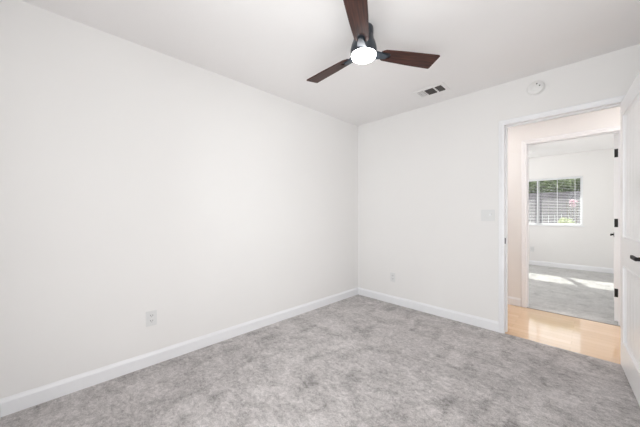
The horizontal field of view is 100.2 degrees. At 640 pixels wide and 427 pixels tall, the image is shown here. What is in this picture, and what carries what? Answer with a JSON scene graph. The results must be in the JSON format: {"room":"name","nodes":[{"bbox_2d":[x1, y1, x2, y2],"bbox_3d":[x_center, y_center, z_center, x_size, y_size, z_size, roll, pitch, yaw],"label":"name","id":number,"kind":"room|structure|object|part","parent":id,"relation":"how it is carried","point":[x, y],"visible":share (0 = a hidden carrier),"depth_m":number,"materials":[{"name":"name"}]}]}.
{"room":"empty bedroom","nodes":[
{"label":"empty bedroom","id":0,"kind":"room"},
{"bbox_2d":[0,0,357,398],"bbox_3d":[-0.723,-0.051,2.714,3.460,2.440,0.110,0,0,-44],"label":"wall","id":1,"kind":"structure","parent":0,"point":[136,179],"depth_m":2.01,"materials":[{"name":"paint"}]},
{"bbox_2d":[146,309,156,326],"bbox_3d":[-1.300,0.808,2.065,0.072,0.116,0.010,0,0,-44],"label":"wall outlet","id":2,"kind":"object","parent":1,"relation":"attached to","point":[151,316],"visible":1,"depth_m":2.06,"materials":[{"name":"white plastic"}]},
{"bbox_2d":[0,287,357,416],"bbox_3d":[-0.644,1.119,2.704,3.360,0.100,0.014,0,0,-44],"label":"baseboard","id":3,"kind":"structure","parent":1,"relation":"attached to","point":[30,398],"depth_m":2.02,"materials":[{"name":"paint"}]},
{"bbox_2d":[0,265,639,426],"bbox_3d":[1.806,1.199,3.504,7.980,0.060,5.500,0,0,-44],"label":"floor","id":4,"kind":"structure","parent":0,"point":[357,360],"depth_m":1.92,"materials":[{"name":"grey carpet"}]},
{"bbox_2d":[527,307,617,325],"bbox_3d":[2.844,1.194,3.053,0.012,0.051,0.809,0,0,-44],"label":"threshold strip","id":5,"kind":"object","parent":4,"relation":"on","point":[527,307],"visible":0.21,"depth_m":3.03,"materials":[{"name":"metal"}]},
{"bbox_2d":[21,0,639,125],"bbox_3d":[0.274,-1.321,1.731,3.510,0.100,2.890,0,0,-44],"label":"ceiling","id":6,"kind":"structure","parent":0,"point":[273,47],"depth_m":1.92,"materials":[{"name":"paint"}]},
{"bbox_2d":[307,0,439,82],"bbox_3d":[0.222,-1.163,1.900,0.992,0.215,0.892,0,0,-44],"label":"ceiling fan","id":7,"kind":"object","parent":6,"relation":"hanging from","point":[364,47],"visible":1,"depth_m":1.81,"materials":[{"name":"brown wood"}]},
{"bbox_3d":[0.069,-1.101,2.082,0.130,0.034,0.421,0,0,-42],"label":"blade","id":8,"kind":"part","parent":7,"relation":"part of","materials":[{"name":"brown wood"}]},
{"bbox_3d":[0.213,-1.101,1.501,0.130,0.034,0.421,0,0,15],"label":"blade","id":9,"kind":"part","parent":7,"relation":"part of","materials":[{"name":"brown wood"}]},
{"bbox_3d":[0.631,-1.101,1.904,0.421,0.034,0.130,0,0,-12],"label":"blade","id":10,"kind":"part","parent":7,"relation":"part of","materials":[{"name":"brown wood"}]},
{"bbox_2d":[411,82,450,98],"bbox_3d":[1.145,-1.263,2.775,0.205,0.014,0.327,0,0,-44],"label":"ceiling vent","id":11,"kind":"object","parent":6,"relation":"in","point":[441,87],"visible":1,"depth_m":2.76,"materials":[{"name":"white metal"}]},
{"bbox_2d":[358,44,639,321],"bbox_3d":[1.395,-0.051,3.102,0.110,2.440,5.500,0,0,-44],"label":"wall","id":12,"kind":"structure","parent":0,"point":[427,175],"depth_m":2.98,"materials":[{"name":"paint"}]},
{"bbox_2d":[390,272,394,281],"bbox_3d":[0.946,0.826,3.475,0.010,0.116,0.072,0,0,-44],"label":"wall outlet","id":13,"kind":"object","parent":12,"relation":"attached to","point":[392,275],"visible":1,"depth_m":3.48,"materials":[{"name":"white plastic"}]},
{"bbox_2d":[358,287,498,331],"bbox_3d":[1.159,1.119,3.254,0.014,0.100,1.724,0,0,-44],"label":"baseboard","id":14,"kind":"structure","parent":12,"relation":"attached to","point":[473,320],"depth_m":3.08,"materials":[{"name":"paint"}]},
{"bbox_2d":[481,210,494,220],"bbox_3d":[1.693,0.019,2.704,0.021,0.116,0.120,0,0,-44],"label":"light switch","id":15,"kind":"object","parent":12,"relation":"attached to","point":[486,215],"visible":1,"depth_m":2.71,"materials":[{"name":"white plastic"}]},
{"bbox_2d":[527,80,544,95],"bbox_3d":[1.954,-1.140,2.425,0.038,0.132,0.132,0,0,-44],"label":"smoke detector","id":16,"kind":"object","parent":12,"relation":"attached to","point":[535,88],"visible":1,"depth_m":2.41,"materials":[{"name":"plastic"}]},
{"bbox_2d":[499,95,624,332],"bbox_3d":[2.110,0.131,2.358,0.128,2.077,0.887,0,0,-44],"label":"door frame","id":17,"kind":"structure","parent":12,"relation":"attached to","point":[618,99],"depth_m":2.61,"materials":[{"name":"paint"}]},
{"bbox_2d":[621,72,639,405],"bbox_3d":[2.077,0.153,1.762,0.111,2.008,0.786,0,0,41],"label":"door","id":18,"kind":"structure","parent":12,"relation":"in","point":[630,104],"depth_m":1.83,"materials":[{"name":"paint"}]},
{"bbox_3d":[2.074,-0.276,1.758,0.043,0.920,0.565,0,0,41],"label":"panel moulding","id":19,"kind":"part","parent":18,"relation":"part of","materials":[{"name":"paint"}]},
{"bbox_3d":[2.074,0.674,1.758,0.043,0.580,0.565,0,0,41],"label":"panel moulding","id":20,"kind":"part","parent":18,"relation":"part of","materials":[{"name":"paint"}]},
{"bbox_3d":[2.074,-0.276,1.758,0.007,0.920,0.565,0,0,41],"label":"plank panel","id":21,"kind":"part","parent":18,"relation":"part of","materials":[{"name":"paint"}]},
{"bbox_3d":[2.074,0.674,1.758,0.007,0.580,0.565,0,0,41],"label":"plank panel","id":22,"kind":"part","parent":18,"relation":"part of","materials":[{"name":"paint"}]},
{"bbox_3d":[1.857,0.264,1.583,0.014,0.022,0.124,0,0,41],"label":"lever","id":23,"kind":"part","parent":18,"relation":"part of","materials":[{"name":"black metal"}]},
{"bbox_2d":[508,106,620,306],"bbox_3d":[2.145,-0.051,3.836,0.110,2.440,5.500,0,0,-44],"label":"wall","id":24,"kind":"structure","parent":0,"point":[610,117],"depth_m":3.37,"materials":[{"name":"paint"}]},
{"bbox_2d":[508,296,520,306],"bbox_3d":[1.351,1.119,4.559,0.014,0.100,3.355,0,0,-44],"label":"baseboard","id":25,"kind":"structure","parent":24,"relation":"attached to","point":[515,301],"depth_m":3.40,"materials":[{"name":"paint"}]},
{"bbox_2d":[522,125,620,326],"bbox_3d":[2.873,0.129,3.081,0.128,2.080,0.873,0,0,-44],"label":"door frame","id":26,"kind":"structure","parent":24,"relation":"attached to","point":[613,128],"depth_m":3.29,"materials":[{"name":"paint"}]},
{"bbox_2d":[610,134,617,320],"bbox_3d":[3.467,0.153,3.127,0.776,2.008,0.111,0,0,-42],"label":"door","id":27,"kind":"structure","parent":24,"relation":"in","point":[615,234],"depth_m":2.88,"materials":[{"name":"paint"}]},
{"bbox_3d":[3.470,0.153,3.129,0.768,2.008,0.035,0,0,-42],"label":"frame","id":28,"kind":"part","parent":27,"relation":"part of","materials":[{"name":"white wood"}]},
{"bbox_2d":[529,148,613,267],"bbox_3d":[4.735,-0.051,6.309,0.130,2.440,3.090,0,0,-44],"label":"wall","id":29,"kind":"structure","parent":0,"point":[592,244],"depth_m":5.49,"materials":[{"name":"paint"}]},
{"bbox_2d":[529,176,584,226],"bbox_3d":[4.940,-0.251,6.079,0.146,1.051,1.535,0,0,-44],"label":"window","id":30,"kind":"structure","parent":29,"relation":"in","point":[581,181],"depth_m":5.65,"materials":[{"name":"white plastic"}]},
{"bbox_2d":[529,176,581,224],"bbox_3d":[4.928,-0.264,6.068,0.029,1.021,1.459,0,0,-44],"label":"window blind","id":31,"kind":"object","parent":30,"relation":"attached to","point":[557,193],"visible":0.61,"depth_m":5.83,"materials":[{"name":"white plastic"}]},
{"bbox_3d":[4.928,-0.762,6.068,0.028,0.024,1.459,0,0,-44],"label":"head rail","id":32,"kind":"part","parent":31,"relation":"part of","materials":[{"name":"white plastic"}]},
{"bbox_3d":[5.166,-0.255,5.825,0.029,0.983,0.008,0,0,-44],"label":"ladder cord","id":33,"kind":"part","parent":31,"relation":"part of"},
{"bbox_3d":[4.928,0.239,6.068,0.026,0.016,1.459,0,0,-44],"label":"rail","id":34,"kind":"part","parent":31,"relation":"part of","materials":[{"name":"white plastic"}]},
{"bbox_3d":[4.920,0.264,6.061,0.092,0.022,1.535,0,0,-44],"label":"sill","id":35,"kind":"part","parent":30,"relation":"part of","materials":[{"name":"paint"}]},
{"bbox_2d":[529,260,613,273],"bbox_3d":[4.683,1.119,6.259,0.014,0.100,3.090,0,0,-44],"label":"baseboard","id":36,"kind":"structure","parent":29,"relation":"attached to","point":[531,262],"depth_m":5.61,"materials":[{"name":"paint"}]},
{"bbox_2d":[529,133,617,157],"bbox_3d":[3.466,-1.321,5.067,3.620,0.100,3.290,0,0,-44],"label":"ceiling","id":37,"kind":"structure","parent":0,"point":[601,142],"depth_m":5.08,"materials":[{"name":"paint"}]},
{"label":"outside","id":38,"kind":"structure","parent":0,"visible":0},
{"bbox_3d":[9.363,1.469,9.715,11.250,0.100,20.000,0,0,-44],"label":"ground","id":39,"kind":"structure","parent":38,"visible":0},
{"bbox_2d":[529,191,579,223],"bbox_3d":[6.746,0.400,7.785,0.110,2.038,9.095,0,0,-44],"label":"fence","id":40,"kind":"object","parent":39,"relation":"on","point":[542,202],"visible":0.08,"depth_m":7.73,"materials":[{"name":"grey wood"}]},
{"bbox_2d":[529,178,579,214],"bbox_3d":[7.487,0.082,8.584,1.973,2.673,9.177,0,0,-44],"label":"hedge","id":41,"kind":"object","parent":39,"relation":"on","point":[548,187],"visible":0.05,"depth_m":8.27,"materials":[{"name":"green plant"}]},
{"bbox_2d":[558,217,574,223],"bbox_3d":[6.372,0.748,6.927,0.522,1.348,0.535,0,0,-44],"label":"shrub","id":42,"kind":"object","parent":39,"relation":"on","point":[568,220],"visible":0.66,"depth_m":6.91,"materials":[{"name":"green plant"}]},
{"bbox_2d":[566,199,578,222],"bbox_3d":[6.736,0.512,7.141,0.253,1.816,0.250,0,0,-44],"label":"flowering shrub","id":43,"kind":"object","parent":39,"relation":"on","point":[573,200],"visible":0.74,"depth_m":7.14,"materials":[{"name":"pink plant"}]}
]}

